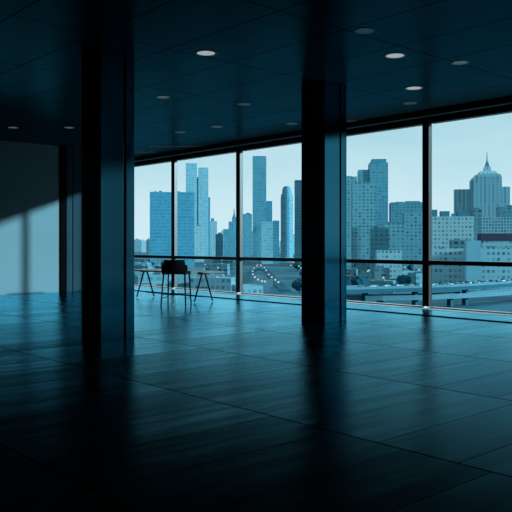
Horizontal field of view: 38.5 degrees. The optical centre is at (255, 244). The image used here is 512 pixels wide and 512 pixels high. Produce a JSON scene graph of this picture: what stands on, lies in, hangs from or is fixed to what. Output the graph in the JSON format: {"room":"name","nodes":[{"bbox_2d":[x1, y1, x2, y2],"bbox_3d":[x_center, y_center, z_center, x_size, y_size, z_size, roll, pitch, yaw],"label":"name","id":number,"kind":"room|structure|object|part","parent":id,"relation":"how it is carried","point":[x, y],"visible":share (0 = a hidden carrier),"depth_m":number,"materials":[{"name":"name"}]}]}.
{"room":"empty office space","nodes":[
{"label":"empty office space","id":0,"kind":"room"},
{"bbox_2d":[0,140,59,294],"bbox_3d":[-11.321,-0.755,16.911,17.700,4.310,0.300,0,0,-42],"label":"wall","id":1,"kind":"structure","parent":0,"point":[29,172],"depth_m":21.01,"materials":[{"name":"paint"}]},
{"bbox_2d":[60,146,66,291],"bbox_3d":[-5.698,-0.755,21.706,0.195,4.310,0.060,0,0,-42],"label":"trim","id":2,"kind":"structure","parent":1,"relation":"attached to","point":[63,149],"depth_m":21.67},
{"bbox_2d":[67,147,71,291],"bbox_3d":[-5.562,-0.755,21.851,0.190,4.310,0.025,0,0,-42],"label":"trim","id":3,"kind":"structure","parent":1,"relation":"attached to","point":[69,149],"depth_m":21.84,"materials":[{"name":"blue stone"}]},
{"bbox_2d":[72,147,72,291],"bbox_3d":[-5.485,-0.755,21.929,0.030,4.310,0.012,0,0,-42],"label":"trim","id":4,"kind":"structure","parent":1,"relation":"attached to","point":[72,147],"depth_m":21.92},
{"bbox_2d":[73,147,81,291],"bbox_3d":[-5.045,-0.755,22.314,1.140,4.310,0.025,0,0,-42],"label":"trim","id":5,"kind":"structure","parent":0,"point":[77,152],"depth_m":22.02,"materials":[{"name":"blue stone"}]},
{"bbox_2d":[0,291,511,511],"bbox_3d":[-3.481,1.550,9.515,20.110,0.300,32.000,0,0,-42],"label":"floor","id":6,"kind":"structure","parent":0,"point":[219,404],"depth_m":6.16,"materials":[{"name":"tile"}]},
{"bbox_2d":[82,45,133,340],"bbox_3d":[-2.231,-0.755,11.057,0.570,4.310,0.570,0,0,-42],"label":"column","id":7,"kind":"structure","parent":6,"relation":"on","point":[107,71],"depth_m":10.84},
{"bbox_3d":[-2.575,-0.755,11.036,0.030,4.310,0.143,0,0,-42],"label":"cladding panel","id":8,"kind":"part","parent":7,"relation":"part of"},
{"bbox_3d":[-2.380,-0.755,10.818,0.030,4.310,0.353,0,0,-42],"label":"cladding panel","id":9,"kind":"part","parent":7,"relation":"part of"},
{"bbox_3d":[-2.121,-0.755,10.793,0.383,4.310,0.030,0,0,-42],"label":"cladding panel","id":10,"kind":"part","parent":7,"relation":"part of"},
{"bbox_3d":[-1.903,-0.755,10.988,0.113,4.310,0.030,0,0,-42],"label":"cladding panel","id":11,"kind":"part","parent":7,"relation":"part of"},
{"bbox_3d":[-1.888,-0.755,11.078,0.030,4.310,0.143,0,0,-42],"label":"cladding panel","id":12,"kind":"part","parent":7,"relation":"part of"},
{"bbox_2d":[160,260,191,306],"bbox_3d":[-1.832,0.873,16.890,0.610,1.057,0.542,0,0,10],"label":"counter chair","id":13,"kind":"object","parent":6,"relation":"on","point":[168,267],"visible":1,"depth_m":16.68,"materials":[{"name":"black fabric"}]},
{"bbox_3d":[-2.137,1.032,16.723,0.039,0.739,0.116,0,0,43],"label":"leg","id":14,"kind":"part","parent":13,"relation":"part of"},
{"bbox_3d":[-2.054,1.032,17.155,0.039,0.738,0.103,0,0,-20],"label":"leg","id":15,"kind":"part","parent":13,"relation":"part of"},
{"bbox_3d":[-1.868,0.485,16.690,0.610,0.280,0.135,0,0,10],"label":"backrest","id":16,"kind":"part","parent":13,"relation":"part of","materials":[{"name":"black fabric"}]},
{"bbox_3d":[-1.831,0.642,16.895,0.580,0.065,0.460,0,0,10],"label":"seat","id":17,"kind":"part","parent":13,"relation":"part of","materials":[{"name":"black fabric"}]},
{"bbox_3d":[-1.604,1.032,16.628,0.039,0.739,0.116,0,0,-22],"label":"leg","id":18,"kind":"part","parent":13,"relation":"part of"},
{"bbox_3d":[-1.531,1.032,17.062,0.039,0.738,0.103,0,0,40],"label":"leg","id":19,"kind":"part","parent":13,"relation":"part of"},
{"bbox_2d":[134,268,224,301],"bbox_3d":[-2.120,1.020,18.809,1.060,0.731,2.850,0,0,-42],"label":"trestle table","id":20,"kind":"object","parent":6,"relation":"on","point":[199,272],"visible":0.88,"depth_m":18.31,"materials":[{"name":"laminate"}]},
{"bbox_3d":[-3.059,1.042,19.411,0.258,0.687,0.042,0,0,-42],"label":"leg","id":21,"kind":"part","parent":20,"relation":"part of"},
{"bbox_3d":[-2.824,1.042,19.622,0.258,0.687,0.042,0,0,-42],"label":"leg","id":22,"kind":"part","parent":20,"relation":"part of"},
{"bbox_3d":[-1.398,1.042,17.744,0.266,0.687,0.044,0,0,-42],"label":"leg","id":23,"kind":"part","parent":20,"relation":"part of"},
{"bbox_3d":[-1.155,1.042,17.961,0.266,0.687,0.044,0,0,-42],"label":"leg","id":24,"kind":"part","parent":20,"relation":"part of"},
{"bbox_2d":[134,287,511,322],"bbox_3d":[3.364,1.389,15.646,1.630,0.022,31.400,0,0,-42],"label":"trim","id":25,"kind":"structure","parent":6,"relation":"on","point":[436,313],"depth_m":15.84,"materials":[{"name":"metal"}]},
{"bbox_2d":[134,286,511,315],"bbox_3d":[3.733,1.376,15.976,0.640,0.004,31.400,0,0,-42],"label":"trim","id":26,"kind":"structure","parent":25,"relation":"on","point":[427,308],"depth_m":16.86,"materials":[{"name":"metal"}]},
{"bbox_2d":[301,80,346,323],"bbox_3d":[1.238,-0.755,13.366,0.580,4.310,0.580,0,0,-42],"label":"column","id":27,"kind":"structure","parent":6,"relation":"on","point":[323,103],"depth_m":13.16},
{"bbox_3d":[0.889,-0.755,13.344,0.030,4.310,0.146,0,0,-42],"label":"cladding panel","id":28,"kind":"part","parent":27,"relation":"part of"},
{"bbox_3d":[1.087,-0.755,13.123,0.030,4.310,0.360,0,0,-42],"label":"cladding panel","id":29,"kind":"part","parent":27,"relation":"part of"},
{"bbox_3d":[1.351,-0.755,13.098,0.390,4.310,0.030,0,0,-42],"label":"cladding panel","id":30,"kind":"part","parent":27,"relation":"part of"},
{"bbox_3d":[1.572,-0.755,13.296,0.116,4.310,0.030,0,0,-42],"label":"cladding panel","id":31,"kind":"part","parent":27,"relation":"part of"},
{"bbox_3d":[1.588,-0.755,13.388,0.030,4.310,0.146,0,0,-42],"label":"cladding panel","id":32,"kind":"part","parent":27,"relation":"part of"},
{"bbox_2d":[0,0,511,156],"bbox_3d":[-3.481,-3.060,9.515,20.110,0.300,32.000,0,0,-42],"label":"ceiling","id":33,"kind":"structure","parent":0,"point":[266,50],"depth_m":11.59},
{"bbox_2d":[156,96,169,98],"bbox_3d":[-1.832,-2.907,14.452,0.280,0.006,0.280,0,0,-42],"label":"recessed light","id":34,"kind":"object","parent":33,"relation":"in","point":[160,97],"visible":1,"depth_m":14.48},
{"bbox_2d":[150,146,202,146],"bbox_3d":[-2.336,-2.905,21.692,1.600,0.010,0.140,0,0,0],"label":"ceiling vent","id":35,"kind":"object","parent":33,"relation":"in","point":[150,146],"visible":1,"depth_m":21.66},
{"bbox_2d":[195,50,216,55],"bbox_3d":[-0.759,-2.907,11.135,0.340,0.006,0.340,0,0,-42],"label":"recessed light","id":36,"kind":"object","parent":33,"relation":"in","point":[200,52],"visible":1,"depth_m":11.15,"materials":[{"name":"white"}]},
{"bbox_2d":[237,103,250,105],"bbox_3d":[-0.248,-2.907,15.171,0.280,0.006,0.280,0,0,-42],"label":"recessed light","id":37,"kind":"object","parent":33,"relation":"in","point":[242,104],"visible":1,"depth_m":15.20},
{"bbox_2d":[354,27,373,33],"bbox_3d":[1.467,-2.907,9.965,0.280,0.006,0.280,0,0,-42],"label":"recessed light","id":38,"kind":"object","parent":33,"relation":"in","point":[365,30],"visible":1,"depth_m":9.96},
{"bbox_2d":[384,53,405,58],"bbox_3d":[2.138,-2.907,11.282,0.340,0.006,0.340,0,0,-42],"label":"recessed light","id":39,"kind":"object","parent":33,"relation":"in","point":[390,55],"visible":1,"depth_m":11.27,"materials":[{"name":"white"}]},
{"bbox_2d":[403,102,416,104],"bbox_3d":[3.163,-2.907,15.064,0.280,0.006,0.280,0,0,-42],"label":"recessed light","id":40,"kind":"object","parent":33,"relation":"in","point":[406,103],"visible":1,"depth_m":15.10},
{"bbox_2d":[405,86,422,89],"bbox_3d":[2.934,-2.907,13.622,0.340,0.006,0.340,0,0,-42],"label":"recessed light","id":41,"kind":"object","parent":33,"relation":"in","point":[410,87],"visible":1,"depth_m":13.64,"materials":[{"name":"plastic"}]},
{"bbox_2d":[451,60,468,64],"bbox_3d":[3.258,-2.907,11.715,0.280,0.006,0.280,0,0,-42],"label":"recessed light","id":42,"kind":"object","parent":33,"relation":"in","point":[460,62],"visible":1,"depth_m":11.70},
{"bbox_2d":[134,96,511,163],"bbox_3d":[3.800,-2.805,16.037,0.460,0.210,31.400,0,0,-42],"label":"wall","id":43,"kind":"structure","parent":0,"point":[503,99],"depth_m":17.07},
{"bbox_2d":[134,159,170,287],"bbox_3d":[-3.637,-0.663,24.243,0.190,4.074,3.140,0,0,-42],"label":"window","id":44,"kind":"structure","parent":43,"relation":"in","point":[167,160],"depth_m":23.83,"materials":[{"name":"black metal"}]},
{"bbox_3d":[-3.570,1.361,24.189,0.140,0.026,2.970,0,0,-42],"label":"sill rail","id":45,"kind":"part","parent":44,"relation":"part of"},
{"bbox_3d":[-3.570,-2.665,24.189,0.160,0.070,2.970,0,0,-42],"label":"head rail","id":46,"kind":"part","parent":44,"relation":"part of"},
{"bbox_2d":[171,149,237,292],"bbox_3d":[-1.542,-0.663,21.904,0.190,4.074,3.140,0,0,-42],"label":"window","id":47,"kind":"structure","parent":43,"relation":"in","point":[174,256],"depth_m":22.90,"materials":[{"name":"black metal"}]},
{"bbox_3d":[-1.475,-2.665,21.851,0.160,0.070,2.970,0,0,-42],"label":"head rail","id":48,"kind":"part","parent":47,"relation":"part of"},
{"bbox_3d":[-1.475,1.361,21.851,0.140,0.026,2.970,0,0,-42],"label":"sill rail","id":49,"kind":"part","parent":47,"relation":"part of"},
{"bbox_2d":[236,139,300,297],"bbox_3d":[0.552,-0.663,19.565,0.190,4.074,3.140,0,0,-42],"label":"window","id":50,"kind":"structure","parent":43,"relation":"in","point":[239,152],"depth_m":20.56,"materials":[{"name":"black metal"}]},
{"bbox_3d":[0.620,1.361,19.512,0.140,0.026,2.970,0,0,-42],"label":"sill rail","id":51,"kind":"part","parent":50,"relation":"part of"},
{"bbox_3d":[0.620,-2.665,19.512,0.160,0.070,2.970,0,0,-42],"label":"head rail","id":52,"kind":"part","parent":50,"relation":"part of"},
{"bbox_2d":[134,102,511,161],"bbox_3d":[3.677,-2.783,15.926,0.150,0.015,31.400,0,0,-42],"label":"trim","id":53,"kind":"structure","parent":43,"relation":"attached to","point":[509,103],"depth_m":17.07,"materials":[{"name":"metal"}]},
{"bbox_2d":[347,121,424,307],"bbox_3d":[2.647,-0.663,17.226,0.190,4.074,3.140,0,0,-42],"label":"window","id":54,"kind":"structure","parent":43,"relation":"in","point":[414,124],"depth_m":16.78,"materials":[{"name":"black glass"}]},
{"bbox_3d":[2.715,-2.665,17.173,0.160,0.070,2.970,0,0,-42],"label":"head rail","id":55,"kind":"part","parent":54,"relation":"part of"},
{"bbox_3d":[2.715,1.361,17.173,0.140,0.026,2.970,0,0,-42],"label":"sill rail","id":56,"kind":"part","parent":54,"relation":"part of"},
{"bbox_2d":[422,108,511,313],"bbox_3d":[4.742,-0.663,14.887,0.190,4.074,3.140,0,0,-42],"label":"window","id":57,"kind":"structure","parent":43,"relation":"in","point":[427,262],"depth_m":15.89,"materials":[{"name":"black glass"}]},
{"bbox_3d":[4.810,1.361,14.834,0.140,0.026,2.970,0,0,-42],"label":"sill rail","id":58,"kind":"part","parent":57,"relation":"part of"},
{"bbox_3d":[4.810,-2.665,14.834,0.160,0.070,2.970,0,0,-42],"label":"head rail","id":59,"kind":"part","parent":57,"relation":"part of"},
{"label":"outside","id":60,"kind":"structure","parent":0,"visible":0},
{"bbox_2d":[134,247,511,311],"bbox_3d":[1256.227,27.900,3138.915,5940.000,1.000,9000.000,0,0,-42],"label":"ground","id":61,"kind":"structure","parent":60,"point":[286,275],"depth_m":429.43,"materials":[{"name":"asphalt"}]},
{"bbox_2d":[134,239,141,251],"bbox_3d":[-443.302,2.083,2755.525,25.836,50.634,19.558,0,0,5],"label":"block","id":62,"kind":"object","parent":61,"relation":"on","point":[137,242],"visible":0.82,"depth_m":2745.41,"materials":[{"name":"concrete"}]},
{"bbox_2d":[134,259,143,262],"bbox_3d":[-167.299,23.536,1018.406,21.320,7.728,13.106,0,0,-15],"label":"building","id":63,"kind":"structure","parent":61,"relation":"on","point":[135,260],"depth_m":1013.44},
{"bbox_2d":[134,271,146,274],"bbox_3d":[-88.294,23.026,552.466,13.725,8.747,13.260,0,0,-9],"label":"building","id":64,"kind":"structure","parent":61,"relation":"on","point":[135,272],"depth_m":545.91,"materials":[{"name":"concrete"}]},
{"bbox_2d":[134,262,150,264],"bbox_3d":[-108.576,21.581,668.273,23.118,11.639,15.952,0,0,5],"label":"building","id":65,"kind":"structure","parent":61,"relation":"on","point":[135,263],"depth_m":660.10,"materials":[{"name":"concrete"}]},
{"bbox_2d":[141,240,145,251],"bbox_3d":[-405.744,4.488,2645.888,17.991,45.823,28.583,0,0,-13],"label":"block","id":66,"kind":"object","parent":61,"relation":"on","point":[143,243],"visible":0.75,"depth_m":2631.86,"materials":[{"name":"concrete"}]},
{"bbox_2d":[134,265,153,273],"bbox_3d":[-98.072,22.318,631.475,16.983,10.164,11.752,0,0,18],"label":"building","id":67,"kind":"structure","parent":61,"relation":"on","point":[135,266],"depth_m":626.96,"materials":[{"name":"concrete"}]},
{"bbox_2d":[146,238,149,254],"bbox_3d":[-276.235,5.380,1899.321,10.070,44.040,16.612,0,0,17],"label":"block","id":68,"kind":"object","parent":61,"relation":"on","point":[148,240],"visible":0.64,"depth_m":1891.50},
{"bbox_2d":[134,274,166,286],"bbox_3d":[-59.010,21.845,409.178,16.293,11.110,13.862,0,0,-20],"label":"building","id":69,"kind":"structure","parent":61,"relation":"on","point":[156,280],"depth_m":403.41,"materials":[{"name":"concrete"}]},
{"bbox_2d":[152,273,170,286],"bbox_3d":[-59.489,22.431,455.553,14.063,9.939,12.969,0,0,15],"label":"building","id":70,"kind":"structure","parent":61,"relation":"on","point":[152,273],"depth_m":451.58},
{"bbox_2d":[155,258,170,264],"bbox_3d":[-114.892,21.871,912.595,21.012,11.057,12.968,0,0,-5],"label":"building","id":71,"kind":"structure","parent":61,"relation":"on","point":[158,261],"depth_m":905.78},
{"bbox_2d":[150,191,193,265],"bbox_3d":[-108.018,-20.470,944.917,56.168,95.740,30.000,0,0,-7],"label":"office tower","id":72,"kind":"structure","parent":61,"relation":"on","point":[160,202],"depth_m":929.53,"materials":[{"name":"glass"}]},
{"bbox_2d":[177,274,196,286],"bbox_3d":[-47.183,22.974,488.367,14.079,8.852,14.518,0,0,-13],"label":"building","id":73,"kind":"structure","parent":61,"relation":"on","point":[180,277],"depth_m":480.70,"materials":[{"name":"concrete"}]},
{"bbox_2d":[185,261,192,266],"bbox_3d":[-76.956,22.439,798.486,16.475,9.922,13.609,0,0,-4],"label":"building","id":74,"kind":"structure","parent":61,"relation":"on","point":[188,263],"depth_m":791.97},
{"bbox_2d":[188,267,204,274],"bbox_3d":[-54.428,23.419,627.477,20.393,7.962,9.286,0,0,3],"label":"building","id":75,"kind":"structure","parent":61,"relation":"on","point":[189,268],"depth_m":622.68,"materials":[{"name":"concrete"}]},
{"bbox_2d":[186,163,209,259],"bbox_3d":[-108.119,-61.208,1367.114,44.908,177.216,34.000,0,0,-5],"label":"skyscraper","id":76,"kind":"structure","parent":61,"relation":"on","point":[198,185],"depth_m":1350.81,"materials":[{"name":"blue glass"}]},
{"bbox_2d":[195,225,204,261],"bbox_3d":[-88.761,-1.900,1157.443,14.894,58.600,14.894,0,0,-4],"label":"office block","id":77,"kind":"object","parent":61,"relation":"on","point":[199,230],"visible":0.89,"depth_m":1150.06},
{"bbox_2d":[198,273,224,276],"bbox_3d":[-32.036,24.034,525.054,18.096,6.732,9.592,0,0,4],"label":"building","id":78,"kind":"structure","parent":61,"relation":"on","point":[209,274],"depth_m":521.04,"materials":[{"name":"concrete"}]},
{"bbox_2d":[190,276,234,291],"bbox_3d":[-24.476,22.703,418.585,23.429,9.394,12.441,0,0,9],"label":"building","id":79,"kind":"structure","parent":61,"relation":"on","point":[217,283],"depth_m":412.38,"materials":[{"name":"concrete"}]},
{"bbox_2d":[210,218,216,255],"bbox_3d":[-93.729,-15.093,1608.191,16.360,84.987,16.360,0,0,-3],"label":"office block","id":80,"kind":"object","parent":61,"relation":"on","point":[213,224],"visible":0.68,"depth_m":1600.01,"materials":[{"name":"concrete"}]},
{"bbox_2d":[215,233,222,255],"bbox_3d":[-71.509,1.988,1427.273,14.519,50.825,14.519,0,0,-3],"label":"office block","id":81,"kind":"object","parent":61,"relation":"on","point":[218,237],"visible":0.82,"depth_m":1420.13,"materials":[{"name":"teal glass"}]},
{"bbox_2d":[210,263,229,274],"bbox_3d":[-32.250,21.925,659.558,15.982,10.949,8.954,0,0,12],"label":"building","id":82,"kind":"structure","parent":61,"relation":"on","point":[213,267],"depth_m":655.44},
{"bbox_2d":[212,256,227,263],"bbox_3d":[-50.077,21.494,1027.136,20.453,11.812,8.036,0,0,-15],"label":"building","id":83,"kind":"structure","parent":61,"relation":"on","point":[213,261],"depth_m":1022.63,"materials":[{"name":"concrete"}]},
{"bbox_2d":[221,260,231,263],"bbox_3d":[-39.315,24.251,987.246,11.454,6.298,11.196,0,0,18],"label":"building","id":84,"kind":"structure","parent":61,"relation":"on","point":[224,261],"depth_m":982.50,"materials":[{"name":"concrete"}]},
{"bbox_2d":[224,209,235,256],"bbox_3d":[-51.960,-23.826,1512.502,29.448,102.451,25.000,0,0,-2],"label":"building","id":85,"kind":"structure","parent":61,"relation":"on","point":[229,234],"depth_m":1499.96,"materials":[{"name":"teal glass"}]},
{"bbox_2d":[243,213,251,256],"bbox_3d":[-18.268,-16.743,1410.519,20.995,88.286,20.995,0,0,-1],"label":"office block","id":86,"kind":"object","parent":61,"relation":"on","point":[247,218],"visible":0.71,"depth_m":1400.16,"materials":[{"name":"teal glass"}]},
{"bbox_2d":[232,284,262,293],"bbox_3d":[-4.616,24.014,382.920,13.039,6.772,14.312,0,0,-16],"label":"building","id":87,"kind":"structure","parent":61,"relation":"on","point":[247,288],"depth_m":377.03,"materials":[{"name":"concrete"}]},
{"bbox_2d":[244,262,261,264],"bbox_3d":[-3.909,25.134,983.544,22.562,4.532,14.496,0,0,-5],"label":"building","id":88,"kind":"structure","parent":61,"relation":"on","point":[245,263],"depth_m":976.28,"materials":[{"name":"concrete"}]},
{"bbox_2d":[253,156,265,256],"bbox_3d":[5.907,-61.879,1262.019,23.347,178.559,24.000,0,0,0],"label":"skyscraper","id":89,"kind":"structure","parent":61,"relation":"on","point":[259,162],"depth_m":1249.90,"materials":[{"name":"teal glass"}]},
{"bbox_2d":[248,279,272,287],"bbox_3d":[2.845,24.650,470.011,16.000,5.500,8.000,0,0,0],"label":"pavilion","id":90,"kind":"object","parent":61,"relation":"on","point":[269,283],"visible":0.71,"depth_m":466.03,"materials":[{"name":"concrete"}]},
{"bbox_2d":[243,269,290,291],"bbox_3d":[6.797,26.900,615.526,255.003,1.000,295.137,0,0,-42],"label":"road","id":91,"kind":"structure","parent":61,"relation":"on","point":[247,277],"depth_m":556.40,"materials":[{"name":"asphalt"}]},
{"bbox_2d":[266,201,271,221],"bbox_3d":[26.339,-30.983,1506.874,13.701,116.766,13.701,0,0,1],"label":"office tower","id":92,"kind":"structure","parent":61,"relation":"on","point":[268,203],"depth_m":1499.96,"materials":[{"name":"glass"}]},
{"bbox_2d":[261,220,278,263],"bbox_3d":[20.729,-3.621,1062.010,25.481,62.042,24.000,0,0,1],"label":"office block","id":93,"kind":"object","parent":61,"relation":"on","point":[269,230],"visible":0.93,"depth_m":1049.95,"materials":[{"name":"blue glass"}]},
{"bbox_2d":[280,263,292,266],"bbox_3d":[40.692,25.251,929.442,16.659,4.298,14.722,0,0,20],"label":"building","id":94,"kind":"structure","parent":61,"relation":"on","point":[281,264],"depth_m":922.29,"materials":[{"name":"concrete"}]},
{"bbox_2d":[281,186,292,261],"bbox_3d":[48.812,-32.316,1159.893,19.755,119.431,19.755,0,0,1],"label":"rounded tower","id":95,"kind":"structure","parent":61,"relation":"on","point":[286,196],"depth_m":1151.74,"materials":[{"name":"teal glass"}]},
{"bbox_3d":[48.812,-84.976,1159.893,15.804,10.975,15.804,0,0,1],"label":"crown","id":96,"kind":"part","parent":95,"relation":"part of","materials":[{"name":"teal glass"}]},
{"bbox_2d":[292,278,300,293],"bbox_3d":[24.168,22.924,408.282,8.920,8.951,9.214,0,0,2],"label":"street tree","id":97,"kind":"object","parent":61,"relation":"on","point":[296,284],"visible":0.65,"depth_m":406.08,"materials":[{"name":"green plant"}]},
{"bbox_2d":[294,180,300,262],"bbox_3d":[67.770,-30.404,1012.509,28.903,115.607,25.000,0,0,2],"label":"office tower","id":98,"kind":"structure","parent":61,"relation":"on","point":[297,183],"depth_m":1000.41,"materials":[{"name":"teal glass"}]},
{"bbox_2d":[294,262,300,270],"bbox_3d":[43.826,22.413,758.620,9.838,9.974,9.524,0,0,40],"label":"street tree","id":99,"kind":"object","parent":61,"relation":"on","point":[296,264],"visible":0.73,"depth_m":755.88,"materials":[{"name":"green plant"}]},
{"bbox_2d":[347,275,353,284],"bbox_3d":[53.953,23.758,497.422,22.824,7.283,9.316,0,0,-17],"label":"building","id":100,"kind":"structure","parent":61,"relation":"on","point":[349,277],"depth_m":495.36,"materials":[{"name":"concrete"}]},
{"bbox_2d":[347,176,356,266],"bbox_3d":[114.282,-28.570,912.489,20.859,111.940,25.000,0,0,4],"label":"apartment tower","id":101,"kind":"structure","parent":61,"relation":"on","point":[350,179],"depth_m":899.83,"materials":[{"name":"concrete"}]},
{"bbox_2d":[347,268,357,277],"bbox_3d":[69.365,22.635,565.591,17.411,9.529,12.633,0,0,15],"label":"building","id":102,"kind":"structure","parent":61,"relation":"on","point":[354,272],"depth_m":558.31,"materials":[{"name":"concrete"}]},
{"bbox_2d":[351,276,367,293],"bbox_3d":[57.683,22.346,411.872,9.641,10.108,9.958,0,0,30],"label":"street tree","id":103,"kind":"object","parent":61,"relation":"on","point":[358,280],"visible":0.58,"depth_m":409.21,"materials":[{"name":"green plant"}]},
{"bbox_3d":[57.683,21.530,411.872,9.641,8.476,9.958,0,0,30],"label":"crown","id":104,"kind":"part","parent":103,"relation":"part of","materials":[{"name":"green plant"}]},
{"bbox_2d":[356,263,369,272],"bbox_3d":[107.424,22.165,708.895,20.265,10.469,12.069,0,0,17],"label":"building","id":105,"kind":"structure","parent":61,"relation":"on","point":[362,267],"depth_m":704.22,"materials":[{"name":"concrete"}]},
{"bbox_2d":[351,182,375,268],"bbox_3d":[118.249,-20.710,809.986,25.631,96.221,20.000,0,0,4],"label":"apartment block","id":106,"kind":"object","parent":61,"relation":"on","point":[363,195],"visible":0.88,"depth_m":800.13,"materials":[{"name":"concrete"}]},
{"bbox_2d":[361,271,372,277],"bbox_3d":[95.365,24.689,599.625,18.071,5.423,9.295,0,0,13],"label":"building","id":107,"kind":"structure","parent":61,"relation":"on","point":[366,274],"depth_m":596.21,"materials":[{"name":"concrete"}]},
{"bbox_2d":[357,159,387,227],"bbox_3d":[148.251,-41.798,963.422,47.014,138.395,30.000,0,0,5],"label":"skyscraper","id":108,"kind":"structure","parent":61,"relation":"on","point":[377,171],"depth_m":947.40,"materials":[{"name":"teal glass"}]},
{"bbox_3d":[160.163,-108.599,960.464,18.650,4.792,22.000,0,0,5],"label":"crown","id":109,"kind":"part","parent":108,"relation":"part of","materials":[{"name":"stone"}]},
{"bbox_2d":[370,227,388,270],"bbox_3d":[108.864,5.804,647.982,15.706,43.193,16.000,0,0,5],"label":"apartment block","id":110,"kind":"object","parent":61,"relation":"on","point":[379,237],"visible":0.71,"depth_m":640.26,"materials":[{"name":"concrete"}]},
{"bbox_2d":[373,266,389,279],"bbox_3d":[92.342,21.737,540.345,10.784,11.326,9.366,0,0,3],"label":"building","id":111,"kind":"structure","parent":61,"relation":"on","point":[379,271],"depth_m":535.74,"materials":[{"name":"concrete"}]},
{"bbox_2d":[369,279,395,292],"bbox_3d":[72.350,23.636,419.862,13.646,7.528,9.814,0,0,19],"label":"building","id":112,"kind":"structure","parent":61,"relation":"on","point":[376,281],"depth_m":416.22,"materials":[{"name":"concrete"}]},
{"bbox_2d":[376,278,397,283],"bbox_3d":[86.032,24.679,483.262,12.415,5.441,13.866,0,0,3],"label":"building","id":113,"kind":"structure","parent":61,"relation":"on","point":[376,278],"depth_m":480.47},
{"bbox_2d":[375,249,401,277],"bbox_3d":[102.643,15.456,567.976,19.087,23.888,16.000,0,0,5],"label":"apartment block","id":114,"kind":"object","parent":61,"relation":"on","point":[382,254],"visible":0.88,"depth_m":559.81,"materials":[{"name":"concrete"}]},
{"bbox_2d":[382,222,403,270],"bbox_3d":[132.295,2.868,708.972,19.564,49.063,18.000,0,0,5],"label":"apartment block","id":115,"kind":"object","parent":61,"relation":"on","point":[396,230],"visible":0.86,"depth_m":699.76,"materials":[{"name":"concrete"}]},
{"bbox_2d":[396,274,411,283],"bbox_3d":[92.564,22.955,460.048,9.829,8.890,9.516,0,0,-5],"label":"street tree","id":116,"kind":"object","parent":61,"relation":"on","point":[401,279],"visible":0.83,"depth_m":457.01,"materials":[{"name":"green plant"}]},
{"bbox_2d":[389,201,421,223],"bbox_3d":[191.252,-13.110,914.933,47.607,81.020,30.000,0,0,6],"label":"office block","id":117,"kind":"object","parent":61,"relation":"on","point":[396,209],"visible":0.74,"depth_m":901.37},
{"bbox_2d":[403,212,421,270],"bbox_3d":[166.594,-3.448,769.954,23.313,61.696,20.000,0,0,6],"label":"office block","id":118,"kind":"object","parent":61,"relation":"on","point":[412,221],"visible":0.68,"depth_m":760.33,"materials":[{"name":"concrete"}]},
{"bbox_2d":[407,271,421,283],"bbox_3d":[112.526,22.875,499.091,14.656,9.050,12.102,0,0,-16],"label":"building","id":119,"kind":"structure","parent":61,"relation":"on","point":[416,277],"depth_m":492.34,"materials":[{"name":"concrete"}]},
{"bbox_2d":[411,264,421,271],"bbox_3d":[159.479,22.748,705.435,18.563,9.304,13.966,0,0,1],"label":"building","id":120,"kind":"structure","parent":61,"relation":"on","point":[414,267],"depth_m":698.57,"materials":[{"name":"concrete"}]},
{"bbox_2d":[347,278,511,304],"bbox_3d":[98.394,22.350,348.502,157.053,10.100,29.696,0,0,-42],"label":"viaduct","id":121,"kind":"object","parent":61,"relation":"on","point":[351,289],"visible":0.66,"depth_m":316.56,"materials":[{"name":"concrete"}]},
{"bbox_2d":[347,288,511,306],"bbox_3d":[94.388,24.450,345.397,131.513,5.900,35.255,0,0,-42],"label":"ramp","id":122,"kind":"object","parent":61,"relation":"on","point":[449,296],"visible":0.81,"depth_m":319.59,"materials":[{"name":"concrete"}]},
{"bbox_2d":[432,247,463,282],"bbox_3d":[124.439,14.565,475.958,23.068,25.670,12.000,0,0,7],"label":"building","id":123,"kind":"structure","parent":61,"relation":"on","point":[440,273],"depth_m":470.14,"materials":[{"name":"concrete"}]},
{"bbox_2d":[432,210,473,247],"bbox_3d":[166.170,-1.177,631.909,38.460,57.153,24.000,0,0,7],"label":"office building","id":124,"kind":"structure","parent":61,"relation":"on","point":[445,228],"depth_m":620.41,"materials":[{"name":"concrete"}]},
{"bbox_2d":[449,239,466,247],"bbox_3d":[146.284,11.538,526.943,12.761,31.724,14.000,0,0,8],"label":"office block","id":125,"kind":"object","parent":61,"relation":"on","point":[456,243],"visible":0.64,"depth_m":520.40,"materials":[{"name":"concrete"}]},
{"bbox_2d":[464,240,480,289],"bbox_3d":[131.262,12.140,445.450,8.398,30.519,11.000,0,0,8],"label":"office building","id":126,"kind":"structure","parent":61,"relation":"on","point":[472,249],"depth_m":440.04,"materials":[{"name":"concrete"}]},
{"bbox_2d":[470,208,481,239],"bbox_3d":[195.081,-2.485,649.902,7.155,59.771,20.000,0,0,8],"label":"office block","id":127,"kind":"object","parent":61,"relation":"on","point":[476,212],"visible":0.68,"depth_m":640.26,"materials":[{"name":"concrete"}]},
{"bbox_2d":[454,157,509,216],"bbox_3d":[343.342,-57.309,1118.985,80.532,169.418,36.592,0,0,9],"label":"skyscraper","id":128,"kind":"structure","parent":61,"relation":"on","point":[485,192],"depth_m":1101.69,"materials":[{"name":"stone"}]},
{"bbox_3d":[352.012,-108.650,1117.646,29.393,5.249,29.393,0,0,9],"label":"crown","id":129,"kind":"part","parent":128,"relation":"part of","materials":[{"name":"stone"}]},
{"bbox_2d":[477,217,511,246],"bbox_3d":[162.883,4.637,488.352,27.746,45.527,18.500,0,0,9],"label":"office building","id":130,"kind":"structure","parent":61,"relation":"on","point":[492,231],"depth_m":480.35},
{"bbox_2d":[481,246,511,288],"bbox_3d":[153.566,14.227,460.929,27.294,26.346,12.000,0,0,9],"label":"building","id":131,"kind":"structure","parent":61,"relation":"on","point":[490,253],"depth_m":455.57,"materials":[{"name":"concrete"}]},
{"bbox_2d":[496,205,511,216],"bbox_3d":[246.631,-5.243,710.856,23.858,65.287,22.000,0,0,10],"label":"office block","id":132,"kind":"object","parent":61,"relation":"on","point":[506,211],"visible":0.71,"depth_m":701.47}
]}

